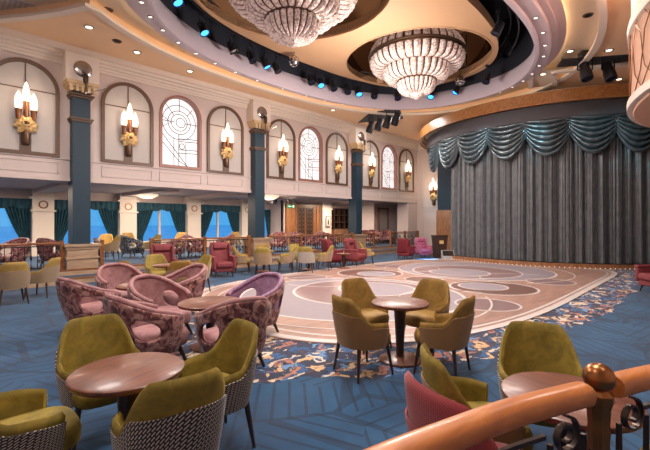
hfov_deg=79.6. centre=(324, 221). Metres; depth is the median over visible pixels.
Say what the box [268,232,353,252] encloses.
railing
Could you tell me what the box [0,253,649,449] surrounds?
floor
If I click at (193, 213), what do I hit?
column
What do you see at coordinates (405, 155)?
trim
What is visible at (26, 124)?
wall sconce
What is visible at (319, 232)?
tub chair
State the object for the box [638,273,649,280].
seat cushion
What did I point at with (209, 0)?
rail
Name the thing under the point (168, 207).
valance
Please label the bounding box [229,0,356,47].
chandelier
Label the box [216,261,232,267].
seat cushion
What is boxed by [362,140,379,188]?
trim
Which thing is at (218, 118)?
trim
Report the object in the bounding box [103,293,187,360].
tub chair
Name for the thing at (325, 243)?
armchair
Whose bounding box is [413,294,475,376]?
dining chair
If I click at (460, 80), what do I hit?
ball
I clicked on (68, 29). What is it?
ceiling
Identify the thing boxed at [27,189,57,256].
column
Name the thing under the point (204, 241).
railing
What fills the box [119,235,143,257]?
tub chair
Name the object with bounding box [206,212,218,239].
window
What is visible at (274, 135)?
trim
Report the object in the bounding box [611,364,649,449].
railing
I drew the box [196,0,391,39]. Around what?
trim
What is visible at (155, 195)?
ceiling lamp
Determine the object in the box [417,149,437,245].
wall
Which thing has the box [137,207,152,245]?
window curtain
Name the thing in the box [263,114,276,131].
lamp
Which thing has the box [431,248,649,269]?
floor
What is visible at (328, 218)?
frame
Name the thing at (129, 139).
wall sconce
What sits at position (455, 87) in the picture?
stage light
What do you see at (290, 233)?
tub chair
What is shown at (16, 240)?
tub chair
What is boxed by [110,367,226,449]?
dining chair
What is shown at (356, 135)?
column
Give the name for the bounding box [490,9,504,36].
stage light
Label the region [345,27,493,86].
trim
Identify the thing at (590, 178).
stage curtain
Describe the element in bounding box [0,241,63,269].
railing
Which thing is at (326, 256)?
dining chair
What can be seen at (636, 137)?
swag
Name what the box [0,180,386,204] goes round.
ceiling
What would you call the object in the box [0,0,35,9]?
ceiling vent
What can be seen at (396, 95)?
stage light
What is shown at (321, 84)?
stage light
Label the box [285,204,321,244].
wall
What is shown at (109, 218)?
window curtain
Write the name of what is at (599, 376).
railing post
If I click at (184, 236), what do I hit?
tub chair
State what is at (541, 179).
stage curtain
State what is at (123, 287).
pedestal table
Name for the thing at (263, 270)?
pedestal table
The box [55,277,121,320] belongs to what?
tub chair
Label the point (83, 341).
dining chair
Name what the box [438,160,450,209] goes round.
wall
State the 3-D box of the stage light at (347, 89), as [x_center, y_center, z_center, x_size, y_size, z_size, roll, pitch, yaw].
[0.920,-5.506,15.786,0.328,0.707,0.334,0,0,40]
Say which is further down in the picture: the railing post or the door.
the railing post
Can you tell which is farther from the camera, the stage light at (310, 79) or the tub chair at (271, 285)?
the stage light at (310, 79)
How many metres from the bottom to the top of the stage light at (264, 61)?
0.707 m
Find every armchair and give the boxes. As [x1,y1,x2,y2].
[150,244,178,262]
[209,242,236,277]
[321,239,343,266]
[344,238,366,265]
[397,238,415,258]
[414,237,432,256]
[634,265,649,290]
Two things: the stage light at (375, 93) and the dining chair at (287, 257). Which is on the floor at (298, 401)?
the dining chair at (287, 257)
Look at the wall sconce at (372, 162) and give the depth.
21.56 m
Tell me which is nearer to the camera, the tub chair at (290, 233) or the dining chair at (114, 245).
the dining chair at (114, 245)
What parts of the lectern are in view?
lid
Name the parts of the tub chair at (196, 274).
seat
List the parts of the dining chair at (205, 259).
backrest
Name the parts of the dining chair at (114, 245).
backrest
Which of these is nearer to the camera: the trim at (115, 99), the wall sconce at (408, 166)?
the trim at (115, 99)
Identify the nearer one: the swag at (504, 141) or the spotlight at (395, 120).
the swag at (504, 141)
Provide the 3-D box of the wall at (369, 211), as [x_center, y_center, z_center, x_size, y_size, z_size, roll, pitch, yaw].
[-5.725,0.200,20.412,28.656,3.000,4.119,0,0,-33]
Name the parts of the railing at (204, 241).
post, handrail, post, post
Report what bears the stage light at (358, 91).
hanging from the rail at (192, 1)
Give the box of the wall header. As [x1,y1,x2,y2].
[427,99,627,153]
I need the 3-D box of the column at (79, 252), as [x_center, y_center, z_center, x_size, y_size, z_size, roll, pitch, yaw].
[-7.375,-1.610,11.717,0.940,6.620,0.900,0,0,-45]
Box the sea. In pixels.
[0,225,265,243]
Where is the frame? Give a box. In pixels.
[326,216,330,225]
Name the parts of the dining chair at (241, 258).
backrest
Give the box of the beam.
[533,70,554,86]
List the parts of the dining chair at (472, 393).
seat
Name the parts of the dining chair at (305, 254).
backrest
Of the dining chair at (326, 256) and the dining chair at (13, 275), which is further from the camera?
the dining chair at (326, 256)
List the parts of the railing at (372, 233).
post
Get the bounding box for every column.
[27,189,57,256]
[58,50,100,268]
[115,193,139,251]
[182,197,203,248]
[237,199,247,245]
[241,100,271,255]
[320,202,332,238]
[344,127,367,247]
[397,203,416,243]
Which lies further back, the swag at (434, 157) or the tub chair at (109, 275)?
the swag at (434, 157)
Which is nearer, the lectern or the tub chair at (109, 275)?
the tub chair at (109, 275)
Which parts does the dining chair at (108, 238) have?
backrest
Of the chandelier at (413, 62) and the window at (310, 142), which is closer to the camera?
the chandelier at (413, 62)
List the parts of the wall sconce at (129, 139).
lamp shade, lamp shade, lamp shade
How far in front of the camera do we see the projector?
18.63 m
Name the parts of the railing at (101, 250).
post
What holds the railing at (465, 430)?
attached to the railing post
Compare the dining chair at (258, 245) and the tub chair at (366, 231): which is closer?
the dining chair at (258, 245)
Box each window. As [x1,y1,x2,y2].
[143,210,166,241]
[159,95,201,170]
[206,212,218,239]
[298,126,322,182]
[381,145,396,189]
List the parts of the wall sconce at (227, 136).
lamp shade, lamp shade, lamp shade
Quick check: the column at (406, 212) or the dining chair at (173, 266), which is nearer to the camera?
the dining chair at (173, 266)
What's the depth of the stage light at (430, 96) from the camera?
16.32 m
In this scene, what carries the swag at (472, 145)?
hanging from the wall header
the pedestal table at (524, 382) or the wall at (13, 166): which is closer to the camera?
the pedestal table at (524, 382)
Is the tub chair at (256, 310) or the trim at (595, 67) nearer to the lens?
the tub chair at (256, 310)
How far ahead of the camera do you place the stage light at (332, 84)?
15.35 m
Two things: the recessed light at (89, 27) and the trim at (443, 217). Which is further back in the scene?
the trim at (443, 217)
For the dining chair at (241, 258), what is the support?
on the floor at (298, 401)
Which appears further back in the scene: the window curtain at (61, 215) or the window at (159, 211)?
the window at (159, 211)
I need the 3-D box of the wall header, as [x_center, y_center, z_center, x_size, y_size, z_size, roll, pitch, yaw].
[9.190,-4.140,17.675,5.793,0.520,11.993,0,0,-45]
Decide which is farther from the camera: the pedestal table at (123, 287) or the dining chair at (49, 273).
the dining chair at (49, 273)
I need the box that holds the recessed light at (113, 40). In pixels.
[112,39,121,43]
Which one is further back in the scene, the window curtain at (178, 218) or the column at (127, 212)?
the window curtain at (178, 218)
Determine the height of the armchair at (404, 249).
0.956 m
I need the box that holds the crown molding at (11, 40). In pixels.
[0,26,422,149]
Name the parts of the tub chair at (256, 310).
seat, leg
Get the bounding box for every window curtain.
[5,203,29,250]
[54,204,67,249]
[98,206,117,238]
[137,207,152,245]
[170,207,184,232]
[201,208,214,239]
[227,209,238,231]
[265,210,270,236]
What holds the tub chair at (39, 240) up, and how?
on the floor at (84, 275)
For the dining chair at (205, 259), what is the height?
0.892 m
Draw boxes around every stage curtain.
[451,152,478,256]
[478,145,517,259]
[518,139,565,261]
[566,134,615,263]
[616,134,649,263]
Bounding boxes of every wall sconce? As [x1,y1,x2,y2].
[13,82,38,144]
[120,103,137,155]
[220,123,233,166]
[277,134,287,173]
[334,146,342,179]
[368,152,375,182]
[405,160,410,186]
[429,178,437,204]
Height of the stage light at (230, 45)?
0.707 m
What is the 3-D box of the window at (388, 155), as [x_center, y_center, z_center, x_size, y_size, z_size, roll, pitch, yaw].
[3.737,-3.230,23.062,1.560,2.620,0.230,0,0,-45]
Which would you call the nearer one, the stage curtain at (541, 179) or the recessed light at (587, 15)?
the recessed light at (587, 15)
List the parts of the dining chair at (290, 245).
backrest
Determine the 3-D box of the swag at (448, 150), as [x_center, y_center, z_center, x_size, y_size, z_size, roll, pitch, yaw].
[5.687,-3.202,18.106,0.360,1.458,1.771,0,0,-17]
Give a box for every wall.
[0,50,417,202]
[0,188,396,255]
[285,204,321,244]
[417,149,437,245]
[419,83,628,149]
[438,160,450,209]
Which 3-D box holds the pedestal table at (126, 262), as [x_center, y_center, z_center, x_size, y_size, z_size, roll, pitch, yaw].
[-4.059,1.257,8.388,0.627,0.892,0.658,0,0,37]
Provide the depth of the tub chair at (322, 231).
20.44 m
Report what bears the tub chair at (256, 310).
on the floor at (298, 401)
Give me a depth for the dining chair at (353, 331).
4.16 m
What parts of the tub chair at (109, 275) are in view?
seat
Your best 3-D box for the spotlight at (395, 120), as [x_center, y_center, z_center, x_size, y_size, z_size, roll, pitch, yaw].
[3.244,-4.881,17.904,0.460,0.960,0.437,0,0,-5]
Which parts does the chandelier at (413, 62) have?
tier frame, tier frame, tier frame, tier frame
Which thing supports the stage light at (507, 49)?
hanging from the rail at (192, 1)
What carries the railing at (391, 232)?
on the floor at (84, 275)
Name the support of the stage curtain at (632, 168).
on the floor at (623, 266)
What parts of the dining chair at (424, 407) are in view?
seat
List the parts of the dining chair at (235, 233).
backrest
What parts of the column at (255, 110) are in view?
moulding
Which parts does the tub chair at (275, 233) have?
seat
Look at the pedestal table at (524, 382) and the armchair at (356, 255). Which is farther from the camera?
the armchair at (356, 255)
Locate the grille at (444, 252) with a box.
[442,250,453,255]
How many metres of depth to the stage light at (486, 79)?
14.13 m
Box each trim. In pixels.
[0,0,607,115]
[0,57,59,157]
[101,82,153,166]
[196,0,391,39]
[207,106,243,175]
[266,119,295,180]
[326,132,347,185]
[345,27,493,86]
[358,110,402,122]
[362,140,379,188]
[399,149,413,191]
[436,210,450,249]
[528,62,628,88]
[557,54,628,66]
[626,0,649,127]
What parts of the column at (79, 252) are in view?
moulding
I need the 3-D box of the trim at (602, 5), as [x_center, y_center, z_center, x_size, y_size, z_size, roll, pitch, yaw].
[2.382,-5.250,11.602,18.164,0.340,15.080,0,0,32]
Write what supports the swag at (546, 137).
hanging from the wall header
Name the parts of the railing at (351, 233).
handrail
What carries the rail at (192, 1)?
attached to the ceiling at (330, 55)
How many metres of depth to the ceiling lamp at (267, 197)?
17.90 m
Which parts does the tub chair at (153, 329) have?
seat, leg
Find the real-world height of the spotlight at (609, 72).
0.960 m
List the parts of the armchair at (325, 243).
backrest, armrest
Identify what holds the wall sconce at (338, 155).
attached to the wall at (13, 166)
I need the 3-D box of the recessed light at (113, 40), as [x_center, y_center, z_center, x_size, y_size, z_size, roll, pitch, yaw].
[-5.918,-5.141,11.097,0.260,0.030,0.260,0,0,-45]
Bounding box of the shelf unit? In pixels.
[331,208,348,242]
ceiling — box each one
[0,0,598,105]
[0,0,630,140]
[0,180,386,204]
[125,0,566,109]
[194,0,497,83]
[371,29,463,42]
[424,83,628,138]
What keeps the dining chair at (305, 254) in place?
on the floor at (298, 401)
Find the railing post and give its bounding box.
[582,362,615,449]
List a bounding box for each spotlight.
[366,118,374,133]
[374,115,383,130]
[382,110,391,128]
[390,110,400,125]
[577,50,593,82]
[601,59,617,82]
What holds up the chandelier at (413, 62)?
hanging from the ceiling at (457, 30)
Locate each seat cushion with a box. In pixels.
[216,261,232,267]
[358,253,364,258]
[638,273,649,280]
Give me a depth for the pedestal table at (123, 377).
2.54 m
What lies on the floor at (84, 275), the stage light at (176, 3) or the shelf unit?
the shelf unit
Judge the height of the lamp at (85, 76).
0.762 m
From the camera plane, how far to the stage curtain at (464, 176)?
17.43 m
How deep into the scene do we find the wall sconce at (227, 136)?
15.15 m
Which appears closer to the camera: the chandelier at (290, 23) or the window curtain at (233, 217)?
the chandelier at (290, 23)
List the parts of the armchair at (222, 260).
armrest, backrest, armrest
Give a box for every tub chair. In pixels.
[0,238,30,262]
[36,238,59,265]
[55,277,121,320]
[95,263,142,300]
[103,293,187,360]
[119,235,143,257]
[127,274,192,333]
[163,263,207,311]
[166,235,187,257]
[183,234,201,256]
[194,296,270,366]
[216,233,234,247]
[225,272,284,331]
[271,232,286,249]
[289,232,305,246]
[305,231,322,248]
[322,231,336,247]
[362,230,372,244]
[368,229,381,243]
[380,229,393,243]
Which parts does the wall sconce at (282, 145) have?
lamp shade, lamp shade, lamp shade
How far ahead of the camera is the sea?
508.84 m
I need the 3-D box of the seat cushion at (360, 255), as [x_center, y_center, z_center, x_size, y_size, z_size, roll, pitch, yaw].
[1.225,1.320,15.264,0.560,0.170,0.500,0,0,36]
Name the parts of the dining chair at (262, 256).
backrest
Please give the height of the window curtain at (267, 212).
1.892 m
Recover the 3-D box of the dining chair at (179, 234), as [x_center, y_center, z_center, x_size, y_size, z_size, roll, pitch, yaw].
[-6.545,0.917,17.615,0.627,0.892,0.658,0,0,-2]
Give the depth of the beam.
14.05 m
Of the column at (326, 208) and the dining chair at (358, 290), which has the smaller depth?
the dining chair at (358, 290)
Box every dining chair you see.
[0,261,30,305]
[0,389,81,449]
[24,257,60,298]
[55,313,139,449]
[97,234,112,256]
[104,235,120,260]
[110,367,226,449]
[122,233,134,245]
[142,234,161,257]
[144,254,167,275]
[162,260,191,282]
[174,232,186,244]
[177,318,257,447]
[197,254,211,290]
[226,232,238,249]
[232,246,250,272]
[253,247,271,274]
[255,244,271,254]
[277,246,295,272]
[289,244,307,269]
[297,246,314,272]
[315,245,333,270]
[332,294,393,383]
[341,278,391,353]
[359,242,374,264]
[404,370,519,449]
[405,278,449,355]
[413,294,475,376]
[420,343,532,449]
[497,321,586,433]
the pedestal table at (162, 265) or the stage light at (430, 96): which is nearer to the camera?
the pedestal table at (162, 265)
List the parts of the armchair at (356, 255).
backrest, armrest, armrest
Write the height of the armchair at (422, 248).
0.956 m
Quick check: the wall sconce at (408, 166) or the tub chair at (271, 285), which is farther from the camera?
the wall sconce at (408, 166)
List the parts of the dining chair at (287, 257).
backrest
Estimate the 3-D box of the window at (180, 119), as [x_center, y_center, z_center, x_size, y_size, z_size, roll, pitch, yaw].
[-5.229,-3.230,14.096,1.560,2.620,0.230,0,0,-45]
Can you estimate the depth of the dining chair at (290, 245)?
14.38 m
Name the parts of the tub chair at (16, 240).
seat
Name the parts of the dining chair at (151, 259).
seat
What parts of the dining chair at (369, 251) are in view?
backrest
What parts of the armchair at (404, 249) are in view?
backrest, armrest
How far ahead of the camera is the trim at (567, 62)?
12.39 m
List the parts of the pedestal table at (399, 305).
foot plate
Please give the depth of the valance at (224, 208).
21.34 m
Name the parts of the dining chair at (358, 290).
backrest, seat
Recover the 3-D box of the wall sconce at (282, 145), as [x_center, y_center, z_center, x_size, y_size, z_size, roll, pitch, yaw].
[-1.867,-3.015,17.200,0.562,1.730,0.337,0,0,-45]
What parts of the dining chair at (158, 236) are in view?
backrest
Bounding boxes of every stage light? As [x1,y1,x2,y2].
[171,0,183,7]
[197,10,209,36]
[226,32,237,54]
[246,41,256,63]
[260,48,270,69]
[272,53,281,73]
[307,66,314,85]
[316,69,324,88]
[329,73,337,91]
[343,78,351,94]
[355,81,362,96]
[371,85,378,99]
[393,89,400,100]
[427,91,434,99]
[452,84,459,94]
[482,64,490,84]
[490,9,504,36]
[500,35,511,58]
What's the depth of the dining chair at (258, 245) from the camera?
14.28 m
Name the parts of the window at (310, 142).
pane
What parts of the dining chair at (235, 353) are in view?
backrest, leg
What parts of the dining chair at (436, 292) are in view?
seat, backrest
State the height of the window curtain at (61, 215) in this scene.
1.894 m
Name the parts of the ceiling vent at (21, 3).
frame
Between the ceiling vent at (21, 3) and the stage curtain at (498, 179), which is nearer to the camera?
the ceiling vent at (21, 3)
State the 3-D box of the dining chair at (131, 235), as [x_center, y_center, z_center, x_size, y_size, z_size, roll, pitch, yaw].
[-8.595,0.917,17.013,0.627,0.892,0.658,0,0,-32]
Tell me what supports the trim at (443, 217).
attached to the wall at (444, 175)
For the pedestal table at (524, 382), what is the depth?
2.27 m
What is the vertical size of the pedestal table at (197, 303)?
0.620 m
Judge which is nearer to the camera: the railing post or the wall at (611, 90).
the railing post
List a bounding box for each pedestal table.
[65,352,183,421]
[115,283,132,323]
[119,261,145,277]
[152,263,169,269]
[177,296,236,352]
[254,250,273,272]
[302,249,318,270]
[337,253,349,268]
[371,296,428,367]
[501,372,647,449]
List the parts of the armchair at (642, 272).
armrest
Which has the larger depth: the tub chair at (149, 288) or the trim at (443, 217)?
the trim at (443, 217)
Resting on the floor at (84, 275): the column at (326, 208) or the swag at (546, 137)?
the column at (326, 208)
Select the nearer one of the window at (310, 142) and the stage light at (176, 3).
the stage light at (176, 3)
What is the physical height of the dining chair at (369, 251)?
0.892 m
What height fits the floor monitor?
0.400 m
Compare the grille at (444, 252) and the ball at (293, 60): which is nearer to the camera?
the ball at (293, 60)
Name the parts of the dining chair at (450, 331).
leg, seat, backrest, leg, leg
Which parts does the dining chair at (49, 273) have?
backrest, leg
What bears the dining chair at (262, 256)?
on the floor at (298, 401)
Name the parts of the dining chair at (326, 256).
backrest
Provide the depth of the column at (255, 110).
16.01 m
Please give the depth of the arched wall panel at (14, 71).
10.95 m
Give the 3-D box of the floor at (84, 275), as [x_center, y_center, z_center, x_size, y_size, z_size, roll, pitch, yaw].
[-4.465,1.629,18.608,28.000,0.542,7.770,0,0,-45]
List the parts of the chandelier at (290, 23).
tier frame, tier frame, tier frame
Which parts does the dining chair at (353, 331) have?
leg, leg, backrest, leg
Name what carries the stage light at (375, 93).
hanging from the rail at (192, 1)
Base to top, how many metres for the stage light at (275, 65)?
0.707 m
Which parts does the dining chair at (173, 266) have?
backrest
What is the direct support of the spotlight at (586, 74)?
attached to the trim at (567, 62)
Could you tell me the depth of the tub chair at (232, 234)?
16.04 m
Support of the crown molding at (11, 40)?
attached to the wall at (13, 166)
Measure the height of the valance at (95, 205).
0.400 m
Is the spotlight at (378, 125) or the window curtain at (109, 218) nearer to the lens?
the window curtain at (109, 218)
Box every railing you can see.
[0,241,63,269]
[93,238,103,265]
[149,235,250,258]
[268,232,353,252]
[363,232,374,246]
[364,381,596,449]
[389,231,418,244]
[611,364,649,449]
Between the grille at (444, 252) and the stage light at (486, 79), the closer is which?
the stage light at (486, 79)
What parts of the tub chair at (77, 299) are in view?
seat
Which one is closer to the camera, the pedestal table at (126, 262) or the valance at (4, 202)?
the pedestal table at (126, 262)
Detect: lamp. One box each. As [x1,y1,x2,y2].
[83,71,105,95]
[136,194,159,198]
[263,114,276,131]
[265,195,278,199]
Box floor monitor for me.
[441,250,454,258]
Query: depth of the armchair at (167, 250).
11.40 m
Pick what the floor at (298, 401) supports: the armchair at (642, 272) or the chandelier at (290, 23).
the armchair at (642, 272)
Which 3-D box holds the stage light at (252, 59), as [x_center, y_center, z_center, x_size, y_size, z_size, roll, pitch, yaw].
[-2.377,-5.506,12.683,0.328,0.707,0.334,0,0,-26]
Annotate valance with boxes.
[0,198,31,208]
[54,200,118,209]
[137,202,185,211]
[201,205,239,212]
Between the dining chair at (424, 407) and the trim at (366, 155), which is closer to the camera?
the dining chair at (424, 407)
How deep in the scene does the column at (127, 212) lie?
17.84 m
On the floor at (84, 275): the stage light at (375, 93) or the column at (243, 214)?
the column at (243, 214)
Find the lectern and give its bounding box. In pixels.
[431,235,447,257]
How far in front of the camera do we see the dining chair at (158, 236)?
14.68 m
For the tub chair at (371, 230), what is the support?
on the floor at (84, 275)
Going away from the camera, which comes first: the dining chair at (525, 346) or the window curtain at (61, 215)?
the dining chair at (525, 346)
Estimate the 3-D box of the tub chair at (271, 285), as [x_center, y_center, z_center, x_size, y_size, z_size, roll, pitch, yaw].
[-1.066,1.260,5.999,0.855,0.894,0.902,0,0,35]
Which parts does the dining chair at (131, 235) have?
backrest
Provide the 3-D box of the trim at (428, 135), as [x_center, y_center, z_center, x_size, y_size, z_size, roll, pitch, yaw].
[9.882,-4.850,18.367,8.050,0.100,12.400,0,0,-45]
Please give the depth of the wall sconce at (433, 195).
24.13 m
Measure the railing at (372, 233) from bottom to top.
0.820 m
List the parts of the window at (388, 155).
pane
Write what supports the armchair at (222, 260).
on the floor at (298, 401)
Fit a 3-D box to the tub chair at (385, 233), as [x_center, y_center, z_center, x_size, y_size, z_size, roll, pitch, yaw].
[3.957,0.920,24.879,0.855,0.894,0.902,0,0,-3]
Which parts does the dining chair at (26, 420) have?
backrest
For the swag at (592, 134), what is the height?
1.458 m
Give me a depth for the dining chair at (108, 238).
15.46 m
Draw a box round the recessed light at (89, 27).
[83,25,94,29]
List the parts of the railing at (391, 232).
post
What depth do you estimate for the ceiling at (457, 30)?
15.44 m
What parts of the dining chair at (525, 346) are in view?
backrest, seat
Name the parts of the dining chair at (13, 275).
leg, backrest, leg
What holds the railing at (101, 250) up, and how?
on the floor at (84, 275)
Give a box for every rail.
[190,0,519,84]
[209,0,510,74]
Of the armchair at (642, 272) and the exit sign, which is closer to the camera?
the armchair at (642, 272)
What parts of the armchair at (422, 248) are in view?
armrest, backrest, armrest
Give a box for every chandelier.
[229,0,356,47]
[368,28,466,99]
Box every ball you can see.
[288,55,299,66]
[455,76,464,85]
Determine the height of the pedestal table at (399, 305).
0.720 m
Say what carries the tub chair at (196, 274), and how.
on the floor at (298, 401)
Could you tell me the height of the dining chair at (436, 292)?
0.892 m
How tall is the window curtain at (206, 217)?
1.894 m
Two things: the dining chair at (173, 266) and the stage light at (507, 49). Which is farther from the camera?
the stage light at (507, 49)
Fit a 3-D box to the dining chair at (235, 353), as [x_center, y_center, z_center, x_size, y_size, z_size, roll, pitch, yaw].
[-0.848,1.257,2.990,0.658,0.892,0.627,0,0,-40]
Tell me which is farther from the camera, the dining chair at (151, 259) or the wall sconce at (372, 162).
the wall sconce at (372, 162)
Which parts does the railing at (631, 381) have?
handrail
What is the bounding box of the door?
[378,208,388,242]
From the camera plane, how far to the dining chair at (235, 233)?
18.49 m
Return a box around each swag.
[428,142,441,172]
[439,135,461,168]
[457,129,490,163]
[485,122,529,159]
[521,117,574,156]
[565,114,619,153]
[611,113,649,152]
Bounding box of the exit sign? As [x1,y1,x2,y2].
[287,197,294,207]
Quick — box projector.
[267,198,276,203]
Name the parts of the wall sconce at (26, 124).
lamp shade, lamp shade, lamp shade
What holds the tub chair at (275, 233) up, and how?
on the floor at (84, 275)
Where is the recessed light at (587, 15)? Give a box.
[582,13,593,17]
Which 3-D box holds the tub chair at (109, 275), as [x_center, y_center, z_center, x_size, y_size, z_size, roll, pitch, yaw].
[-3.923,1.260,7.492,0.902,0.894,0.855,0,0,44]
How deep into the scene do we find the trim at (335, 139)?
19.70 m
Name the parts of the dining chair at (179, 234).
backrest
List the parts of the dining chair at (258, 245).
backrest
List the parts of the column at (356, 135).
moulding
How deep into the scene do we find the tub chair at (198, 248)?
15.18 m
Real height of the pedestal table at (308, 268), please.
0.720 m
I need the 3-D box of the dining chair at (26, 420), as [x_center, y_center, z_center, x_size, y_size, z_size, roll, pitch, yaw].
[-1.830,1.257,2.309,0.627,0.892,0.658,0,0,44]
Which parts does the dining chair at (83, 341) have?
leg, seat, backrest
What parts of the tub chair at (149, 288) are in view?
seat, leg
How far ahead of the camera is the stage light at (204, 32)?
10.74 m
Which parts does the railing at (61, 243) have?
handrail, post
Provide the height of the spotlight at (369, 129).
0.960 m
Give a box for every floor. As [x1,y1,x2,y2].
[0,242,432,290]
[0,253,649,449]
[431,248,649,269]

